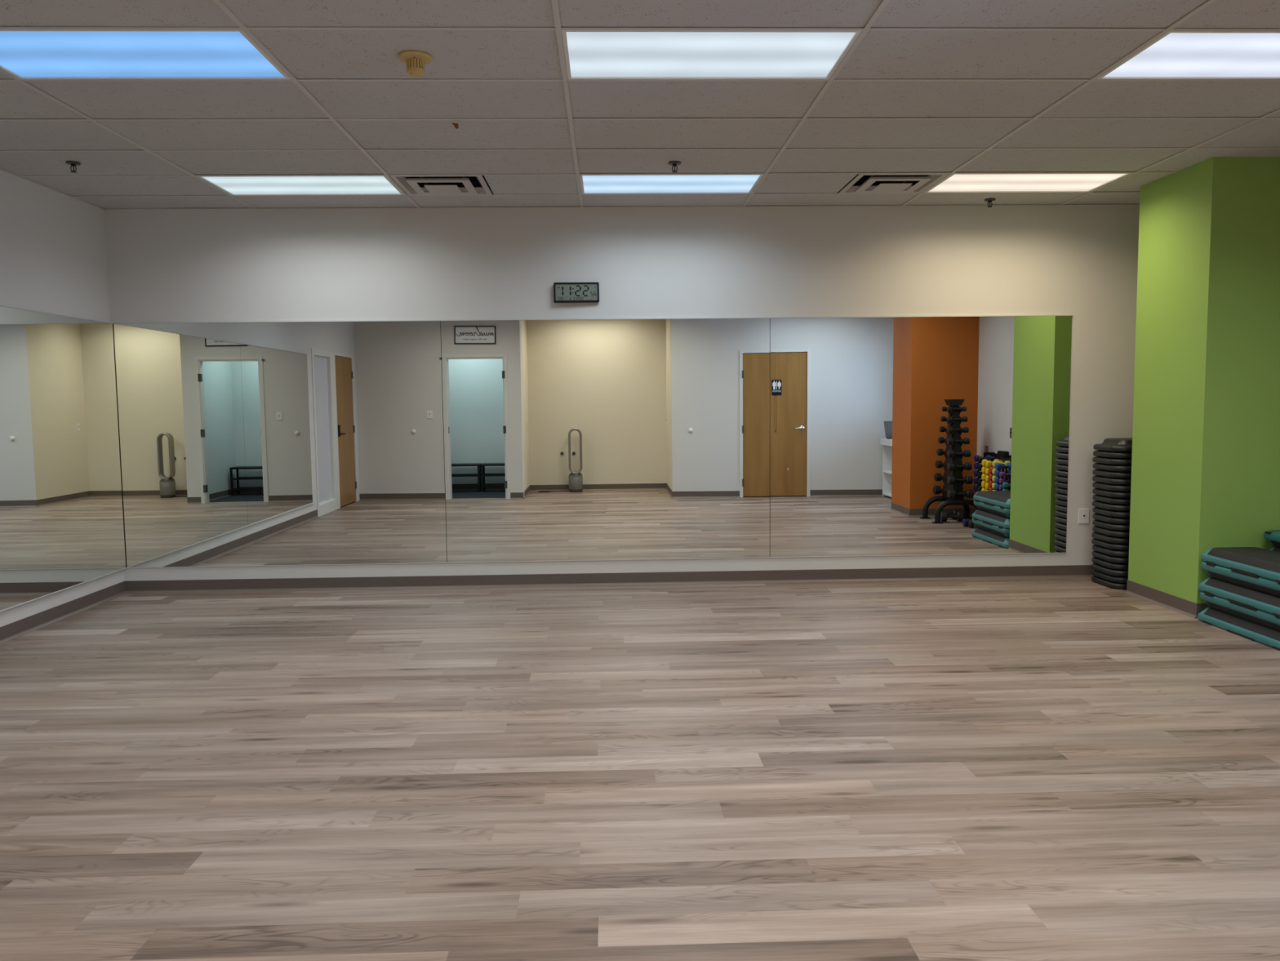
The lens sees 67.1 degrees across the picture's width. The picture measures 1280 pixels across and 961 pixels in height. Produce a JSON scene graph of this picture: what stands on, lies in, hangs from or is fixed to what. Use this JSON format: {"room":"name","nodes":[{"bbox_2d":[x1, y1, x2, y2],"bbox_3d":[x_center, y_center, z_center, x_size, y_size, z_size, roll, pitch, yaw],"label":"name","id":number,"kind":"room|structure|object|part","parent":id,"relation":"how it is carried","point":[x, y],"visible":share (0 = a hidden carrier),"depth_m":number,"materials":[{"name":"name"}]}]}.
{"room":"exercise studio","nodes":[
{"label":"exercise studio","id":0,"kind":"room"},
{"bbox_2d":[0,170,124,626],"bbox_3d":[-3.905,-0.417,3.691,0.120,3.205,7.200,-1,5,-2],"label":"wall","id":1,"kind":"structure","parent":0,"point":[53,255],"depth_m":6.48,"materials":[{"name":"paint"}]},
{"bbox_2d":[0,304,112,323],"bbox_3d":[-3.878,-0.986,4.864,0.025,0.010,4.743,-1,5,-2],"label":"channel","id":2,"kind":"object","parent":1,"relation":"attached to","point":[4,305],"visible":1,"depth_m":6.44,"materials":[{"name":"silver metal"}]},
{"bbox_2d":[0,306,125,610],"bbox_3d":[-3.906,-0.151,6.051,0.022,1.846,2.537,-1,5,-2],"label":"wall mirror","id":3,"kind":"object","parent":1,"relation":"attached to","point":[61,513],"visible":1,"depth_m":6.47,"materials":[{"name":"clear glass"}]},
{"bbox_2d":[0,581,125,644],"bbox_3d":[-3.859,1.018,4.948,0.014,0.097,4.932,-1,5,-2],"label":"baseboard","id":4,"kind":"structure","parent":1,"relation":"attached to","point":[8,632],"depth_m":6.50,"materials":[{"name":"plastic"}]},
{"bbox_2d":[0,567,126,611],"bbox_3d":[-3.858,0.862,5.015,0.025,0.004,4.743,-1,5,-2],"label":"channel","id":5,"kind":"object","parent":1,"relation":"attached to","point":[126,567],"visible":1,"depth_m":6.44,"materials":[{"name":"silver metal"}]},
{"bbox_2d":[104,177,1139,580],"bbox_3d":[0.101,-0.771,7.470,8.380,3.205,0.120,-1,5,-2],"label":"wall","id":6,"kind":"structure","parent":0,"point":[1080,261],"depth_m":7.36,"materials":[{"name":"paint"}]},
{"bbox_2d":[112,320,447,567],"bbox_3d":[-2.729,-0.271,7.353,2.459,1.846,0.006,-1,5,-2],"label":"wall mirror","id":7,"kind":"object","parent":6,"relation":"attached to","point":[308,442],"visible":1,"depth_m":7.35,"materials":[{"name":"clear glass"}]},
{"bbox_2d":[553,282,599,302],"bbox_3d":[-0.481,-1.422,7.312,0.342,0.150,0.025,-1,5,-5],"label":"wall clock","id":8,"kind":"object","parent":6,"relation":"attached to","point":[563,292],"visible":1,"depth_m":7.30,"materials":[{"name":"black plastic"}]},
{"bbox_2d":[111,314,1072,323],"bbox_3d":[-0.303,-1.230,7.351,7.298,0.012,0.013,-1,5,-2],"label":"channel","id":9,"kind":"object","parent":6,"relation":"attached to","point":[809,317],"visible":1,"depth_m":7.34,"materials":[{"name":"silver metal"}]},
{"bbox_2d":[126,552,1062,568],"bbox_3d":[-0.283,0.619,7.505,7.298,0.004,0.008,-1,5,-2],"label":"channel","id":10,"kind":"object","parent":6,"relation":"attached to","point":[1021,553],"visible":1,"depth_m":7.50,"materials":[{"name":"silver metal"}]},
{"bbox_2d":[440,318,769,562],"bbox_3d":[-0.248,-0.304,7.433,2.507,1.846,0.006,-1,5,-2],"label":"wall mirror","id":11,"kind":"object","parent":6,"relation":"attached to","point":[611,439],"visible":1,"depth_m":7.43,"materials":[{"name":"clear glass"}]},
{"bbox_2d":[124,564,1093,593],"bbox_3d":[0.119,0.763,7.528,8.140,0.097,0.014,-1,5,-2],"label":"baseboard","id":12,"kind":"structure","parent":6,"relation":"attached to","point":[1066,571],"depth_m":7.52,"materials":[{"name":"plastic"}]},
{"bbox_2d":[769,315,1071,556],"bbox_3d":[2.178,-0.337,7.511,2.347,1.846,0.006,-1,5,-2],"label":"wall mirror","id":13,"kind":"object","parent":6,"relation":"attached to","point":[913,435],"visible":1,"depth_m":7.51,"materials":[{"name":"clear glass"}]},
{"bbox_2d":[1078,508,1089,523],"bbox_3d":[3.495,0.281,7.603,0.084,0.117,0.010,-1,5,-2],"label":"cable plate","id":14,"kind":"object","parent":6,"relation":"attached to","point":[1083,513],"visible":1,"depth_m":7.60,"materials":[{"name":"white plastic"}]},
{"bbox_2d":[0,577,1279,960],"bbox_3d":[0.256,1.145,3.450,8.140,0.001,8.210,-1,5,-2],"label":"floor","id":15,"kind":"structure","parent":0,"point":[741,771],"depth_m":3.68,"materials":[{"name":"plastic"}]},
{"bbox_2d":[1091,575,1127,589],"bbox_3d":[3.836,0.763,7.341,0.690,0.047,0.410,-1,5,-2],"label":"step","id":16,"kind":"structure","parent":15,"relation":"on","point":[1095,579],"depth_m":7.21,"materials":[{"name":"black plastic"}]},
{"bbox_2d":[1091,568,1128,582],"bbox_3d":[3.837,0.714,7.338,0.690,0.047,0.410,-1,5,-2],"label":"step","id":17,"kind":"structure","parent":16,"relation":"on","point":[1106,576],"depth_m":7.20,"materials":[{"name":"black rubber"}]},
{"bbox_2d":[1091,563,1128,576],"bbox_3d":[3.830,0.666,7.332,0.690,0.047,0.410,-1,5,-2],"label":"step","id":18,"kind":"structure","parent":17,"relation":"on","point":[1117,572],"depth_m":7.19,"materials":[{"name":"black plastic"}]},
{"bbox_2d":[1091,556,1128,569],"bbox_3d":[3.833,0.618,7.330,0.690,0.047,0.410,-1,5,-1],"label":"step","id":19,"kind":"structure","parent":18,"relation":"on","point":[1095,560],"depth_m":7.19,"materials":[{"name":"black rubber"}]},
{"bbox_2d":[1091,550,1128,563],"bbox_3d":[3.830,0.570,7.322,0.690,0.047,0.410,-1,5,-2],"label":"step","id":20,"kind":"structure","parent":19,"relation":"on","point":[1095,553],"depth_m":7.18,"materials":[{"name":"black plastic"}]},
{"bbox_2d":[1092,544,1128,556],"bbox_3d":[3.830,0.521,7.317,0.690,0.047,0.410,-1,5,-2],"label":"step","id":21,"kind":"structure","parent":20,"relation":"on","point":[1096,548],"depth_m":7.18,"materials":[{"name":"black plastic"}]},
{"bbox_2d":[1091,537,1128,550],"bbox_3d":[3.827,0.473,7.319,0.690,0.047,0.410,-1,5,-2],"label":"step","id":22,"kind":"structure","parent":21,"relation":"on","point":[1095,541],"depth_m":7.18,"materials":[{"name":"black plastic"}]},
{"bbox_2d":[1091,531,1128,543],"bbox_3d":[3.825,0.424,7.314,0.690,0.047,0.410,-1,5,-2],"label":"step","id":23,"kind":"structure","parent":22,"relation":"on","point":[1095,535],"depth_m":7.17,"materials":[{"name":"black rubber"}]},
{"bbox_2d":[1092,525,1129,537],"bbox_3d":[3.826,0.376,7.306,0.690,0.047,0.410,-1,5,-1],"label":"step","id":24,"kind":"structure","parent":23,"relation":"on","point":[1110,532],"depth_m":7.17,"materials":[{"name":"black rubber"}]},
{"bbox_2d":[1092,519,1129,530],"bbox_3d":[3.826,0.328,7.302,0.690,0.047,0.410,-1,5,-2],"label":"step","id":25,"kind":"structure","parent":24,"relation":"on","point":[1096,522],"depth_m":7.16,"materials":[{"name":"black rubber"}]},
{"bbox_2d":[1092,512,1129,524],"bbox_3d":[3.826,0.279,7.302,0.690,0.047,0.410,-1,5,-2],"label":"step","id":26,"kind":"structure","parent":25,"relation":"on","point":[1095,516],"depth_m":7.16,"materials":[{"name":"black plastic"}]},
{"bbox_2d":[1092,506,1129,517],"bbox_3d":[3.824,0.231,7.296,0.690,0.047,0.410,-1,5,-2],"label":"step","id":27,"kind":"structure","parent":26,"relation":"on","point":[1095,509],"depth_m":7.16,"materials":[{"name":"black plastic"}]},
{"bbox_2d":[1092,500,1130,511],"bbox_3d":[3.818,0.183,7.295,0.690,0.047,0.410,-1,5,-2],"label":"step","id":28,"kind":"structure","parent":27,"relation":"on","point":[1116,507],"depth_m":7.15,"materials":[{"name":"black rubber"}]},
{"bbox_2d":[1092,493,1130,504],"bbox_3d":[3.822,0.134,7.290,0.690,0.047,0.410,-1,5,-2],"label":"step","id":29,"kind":"structure","parent":28,"relation":"on","point":[1096,497],"depth_m":7.14,"materials":[{"name":"black plastic"}]},
{"bbox_2d":[1092,488,1130,497],"bbox_3d":[3.817,0.086,7.282,0.690,0.047,0.410,-1,5,-2],"label":"step","id":30,"kind":"structure","parent":29,"relation":"on","point":[1116,494],"depth_m":7.13,"materials":[{"name":"black rubber"}]},
{"bbox_2d":[1092,481,1130,491],"bbox_3d":[3.814,0.038,7.279,0.690,0.047,0.410,-1,5,-2],"label":"step","id":31,"kind":"structure","parent":30,"relation":"on","point":[1117,487],"depth_m":7.14,"materials":[{"name":"black plastic"}]},
{"bbox_2d":[1092,475,1131,484],"bbox_3d":[3.812,-0.011,7.277,0.690,0.047,0.410,-1,5,-2],"label":"step","id":32,"kind":"structure","parent":31,"relation":"on","point":[1117,481],"depth_m":7.13,"materials":[{"name":"black plastic"}]},
{"bbox_2d":[1092,468,1131,478],"bbox_3d":[3.813,-0.059,7.274,0.690,0.047,0.410,-1,5,-2],"label":"step","id":33,"kind":"structure","parent":32,"relation":"on","point":[1118,474],"depth_m":7.13,"materials":[{"name":"black plastic"}]},
{"bbox_2d":[1093,462,1131,471],"bbox_3d":[3.812,-0.107,7.268,0.690,0.047,0.410,-1,5,-2],"label":"step","id":34,"kind":"structure","parent":33,"relation":"on","point":[1122,468],"depth_m":7.12,"materials":[{"name":"black plastic"}]},
{"bbox_2d":[1092,456,1131,464],"bbox_3d":[3.809,-0.156,7.267,0.690,0.047,0.410,-1,5,-1],"label":"step","id":35,"kind":"structure","parent":34,"relation":"on","point":[1096,459],"depth_m":7.12,"materials":[{"name":"black plastic"}]},
{"bbox_2d":[1093,449,1132,457],"bbox_3d":[3.812,-0.204,7.262,0.690,0.047,0.410,-1,5,-1],"label":"step","id":36,"kind":"structure","parent":35,"relation":"on","point":[1098,452],"depth_m":7.12,"materials":[{"name":"black plastic"}]},
{"bbox_2d":[1093,437,1132,451],"bbox_3d":[3.810,-0.272,7.254,0.690,0.087,0.410,-1,5,-2],"label":"step","id":37,"kind":"structure","parent":36,"relation":"on","point":[1116,444],"depth_m":7.14,"materials":[{"name":"black plastic"}]},
{"bbox_2d":[1197,606,1279,650],"bbox_3d":[3.738,0.873,5.732,0.361,0.093,0.911,-1,5,-2],"label":"step","id":38,"kind":"structure","parent":15,"relation":"on","point":[1251,630],"depth_m":5.73,"materials":[{"name":"teal plastic"}]},
{"bbox_2d":[1200,591,1279,631],"bbox_3d":[3.741,0.780,5.715,0.361,0.093,0.911,-1,5,-2],"label":"step","id":39,"kind":"structure","parent":38,"relation":"on","point":[1254,615],"depth_m":5.72,"materials":[{"name":"teal plastic"}]},
{"bbox_2d":[1198,577,1279,617],"bbox_3d":[3.736,0.684,5.723,0.361,0.093,0.911,-1,5,-2],"label":"step","id":40,"kind":"structure","parent":39,"relation":"on","point":[1239,594],"depth_m":5.72,"materials":[{"name":"teal plastic"}]},
{"bbox_2d":[1200,560,1279,596],"bbox_3d":[3.747,0.591,5.710,0.361,0.093,0.911,-1,5,-2],"label":"step","id":41,"kind":"structure","parent":40,"relation":"on","point":[1260,584],"depth_m":5.73,"materials":[{"name":"teal plastic"}]},
{"bbox_2d":[1201,546,1279,582],"bbox_3d":[3.744,0.496,5.708,0.361,0.093,0.911,-1,5,-2],"label":"step","id":42,"kind":"structure","parent":41,"relation":"on","point":[1254,561],"depth_m":5.77,"materials":[{"name":"teal plastic"}]},
{"bbox_3d":[4.090,0.855,5.908,0.287,0.093,0.551,-1,5,-2],"label":"step riser","id":43,"kind":"structure","parent":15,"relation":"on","visible":0},
{"bbox_3d":[4.089,0.761,5.901,0.287,0.093,0.551,-1,5,-2],"label":"step riser","id":44,"kind":"structure","parent":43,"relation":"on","visible":0},
{"bbox_3d":[4.088,0.667,5.893,0.287,0.093,0.551,-1,5,-2],"label":"step riser","id":45,"kind":"structure","parent":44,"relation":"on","visible":0},
{"bbox_3d":[4.087,0.572,5.885,0.287,0.093,0.551,-1,5,-2],"label":"step riser","id":46,"kind":"structure","parent":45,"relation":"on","visible":0},
{"bbox_2d":[1269,546,1279,552],"bbox_3d":[4.086,0.478,5.878,0.287,0.093,0.551,-1,5,-2],"label":"step riser","id":47,"kind":"structure","parent":46,"relation":"on","point":[1274,548],"depth_m":6.03,"materials":[{"name":"teal plastic"}]},
{"bbox_2d":[1263,529,1279,547],"bbox_3d":[4.085,0.384,5.870,0.287,0.093,0.551,-1,5,-2],"label":"step riser","id":48,"kind":"structure","parent":47,"relation":"on","point":[1273,536],"depth_m":6.03,"materials":[{"name":"teal plastic"}]},
{"bbox_2d":[0,0,1279,208],"bbox_3d":[0.226,-1.755,3.167,8.134,0.050,8.294,-1,5,-2],"label":"ceiling","id":49,"kind":"structure","parent":0,"point":[305,54],"depth_m":4.90,"materials":[{"name":"tile"}]},
{"bbox_2d":[65,161,80,173],"bbox_3d":[-3.397,-1.874,5.792,0.080,0.053,0.080,-1,5,-2],"label":"sprinkler","id":50,"kind":"object","parent":49,"relation":"attached to","point":[73,164],"visible":1,"depth_m":5.79,"materials":[{"name":"grey metal"}]},
{"bbox_2d":[0,29,290,79],"bbox_3d":[-2.159,-1.799,4.037,1.194,0.053,0.586,-1,5,-2],"label":"ceiling light","id":51,"kind":"object","parent":49,"relation":"attached to","point":[24,54],"visible":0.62,"depth_m":4.05,"materials":[{"name":"white plastic"}]},
{"bbox_2d":[197,173,404,195],"bbox_3d":[-2.240,-1.997,6.466,1.194,0.053,0.586,-1,5,-2],"label":"ceiling light","id":52,"kind":"object","parent":49,"relation":"attached to","point":[282,184],"visible":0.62,"depth_m":6.46,"materials":[{"name":"white plastic"}]},
{"bbox_2d":[398,50,431,78],"bbox_3d":[-0.949,-1.750,4.082,0.140,0.082,0.140,-1,5,-2],"label":"smoke detector","id":53,"kind":"object","parent":49,"relation":"attached to","point":[415,60],"visible":1,"depth_m":4.05,"materials":[{"name":"plastic"}]},
{"bbox_2d":[389,175,492,195],"bbox_3d":[-1.327,-2.116,6.487,0.594,0.312,0.594,-1,5,-2],"label":"ceiling vent","id":54,"kind":"object","parent":49,"relation":"in","point":[410,184],"visible":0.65,"depth_m":6.55,"materials":[{"name":"metal"}]},
{"bbox_3d":[-1.326,-1.962,6.499,0.216,0.003,0.216,-1,5,-2],"label":"plate","id":55,"kind":"part","parent":54,"relation":"part of","materials":[{"name":"metal"}]},
{"bbox_2d":[452,123,458,128],"bbox_3d":[-0.963,-1.849,5.039,0.036,0.035,0.017,-1,5,-2],"label":"sprinkler","id":56,"kind":"object","parent":49,"relation":"attached to","point":[455,125],"visible":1,"depth_m":5.04,"materials":[{"name":"brown"}]},
{"bbox_2d":[0,0,1279,209],"bbox_3d":[0.228,-1.724,3.124,8.140,0.004,8.392,-1,5,-2],"label":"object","id":57,"kind":"structure","parent":49,"relation":"attached to","point":[557,28],"depth_m":4.62,"materials":[{"name":"metal"}]},
{"bbox_2d":[579,173,763,194],"bbox_3d":[0.197,-2.030,6.544,1.194,0.053,0.586,-1,5,-2],"label":"ceiling light","id":58,"kind":"object","parent":49,"relation":"attached to","point":[590,184],"visible":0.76,"depth_m":6.54,"materials":[{"name":"white plastic"}]},
{"bbox_2d":[668,161,680,173],"bbox_3d":[0.214,-1.927,5.954,0.080,0.053,0.080,-1,5,-2],"label":"sprinkler","id":59,"kind":"object","parent":49,"relation":"attached to","point":[674,164],"visible":1,"depth_m":5.95,"materials":[{"name":"grey metal"}]},
{"bbox_2d":[561,27,862,79],"bbox_3d":[0.278,-1.832,4.115,1.194,0.053,0.586,-1,5,-2],"label":"ceiling light","id":60,"kind":"object","parent":49,"relation":"attached to","point":[589,55],"visible":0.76,"depth_m":4.11,"materials":[{"name":"white plastic"}]},
{"bbox_2d":[838,172,948,193],"bbox_3d":[1.719,-2.157,6.585,0.594,0.312,0.594,-1,5,-2],"label":"ceiling vent","id":61,"kind":"object","parent":49,"relation":"in","point":[860,183],"visible":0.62,"depth_m":6.62,"materials":[{"name":"metal"}]},
{"bbox_3d":[1.720,-2.003,6.597,0.216,0.003,0.216,-1,5,-2],"label":"plate","id":62,"kind":"part","parent":61,"relation":"part of","materials":[{"name":"metal"}]},
{"bbox_2d":[984,199,995,207],"bbox_3d":[2.592,-2.051,7.157,0.080,0.053,0.080,-1,5,-2],"label":"sprinkler","id":63,"kind":"object","parent":49,"relation":"attached to","point":[989,201],"visible":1,"depth_m":7.15,"materials":[{"name":"grey metal"}]},
{"bbox_2d":[924,171,1133,192],"bbox_3d":[2.634,-2.063,6.623,1.194,0.053,0.586,-1,5,-2],"label":"ceiling light","id":64,"kind":"object","parent":49,"relation":"attached to","point":[1034,182],"visible":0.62,"depth_m":6.62,"materials":[{"name":"white plastic"}]},
{"bbox_2d":[1096,31,1279,79],"bbox_3d":[2.715,-1.864,4.194,1.194,0.053,0.586,-1,5,-2],"label":"ceiling light","id":65,"kind":"object","parent":49,"relation":"attached to","point":[1175,55],"visible":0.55,"depth_m":4.22,"materials":[{"name":"white plastic"}]},
{"bbox_2d":[1128,156,1279,603],"bbox_3d":[3.874,-0.587,6.503,0.665,2.915,0.823,-1,5,-2],"label":"column","id":66,"kind":"structure","parent":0,"point":[1206,457],"depth_m":6.15,"materials":[{"name":"paint"}]},
{"bbox_2d":[1125,579,1208,618],"bbox_3d":[3.882,0.798,6.616,0.680,0.097,0.852,-1,5,-2],"label":"baseboard","id":67,"kind":"structure","parent":66,"relation":"attached to","point":[1184,606],"depth_m":6.53,"materials":[{"name":"plastic"}]}
]}

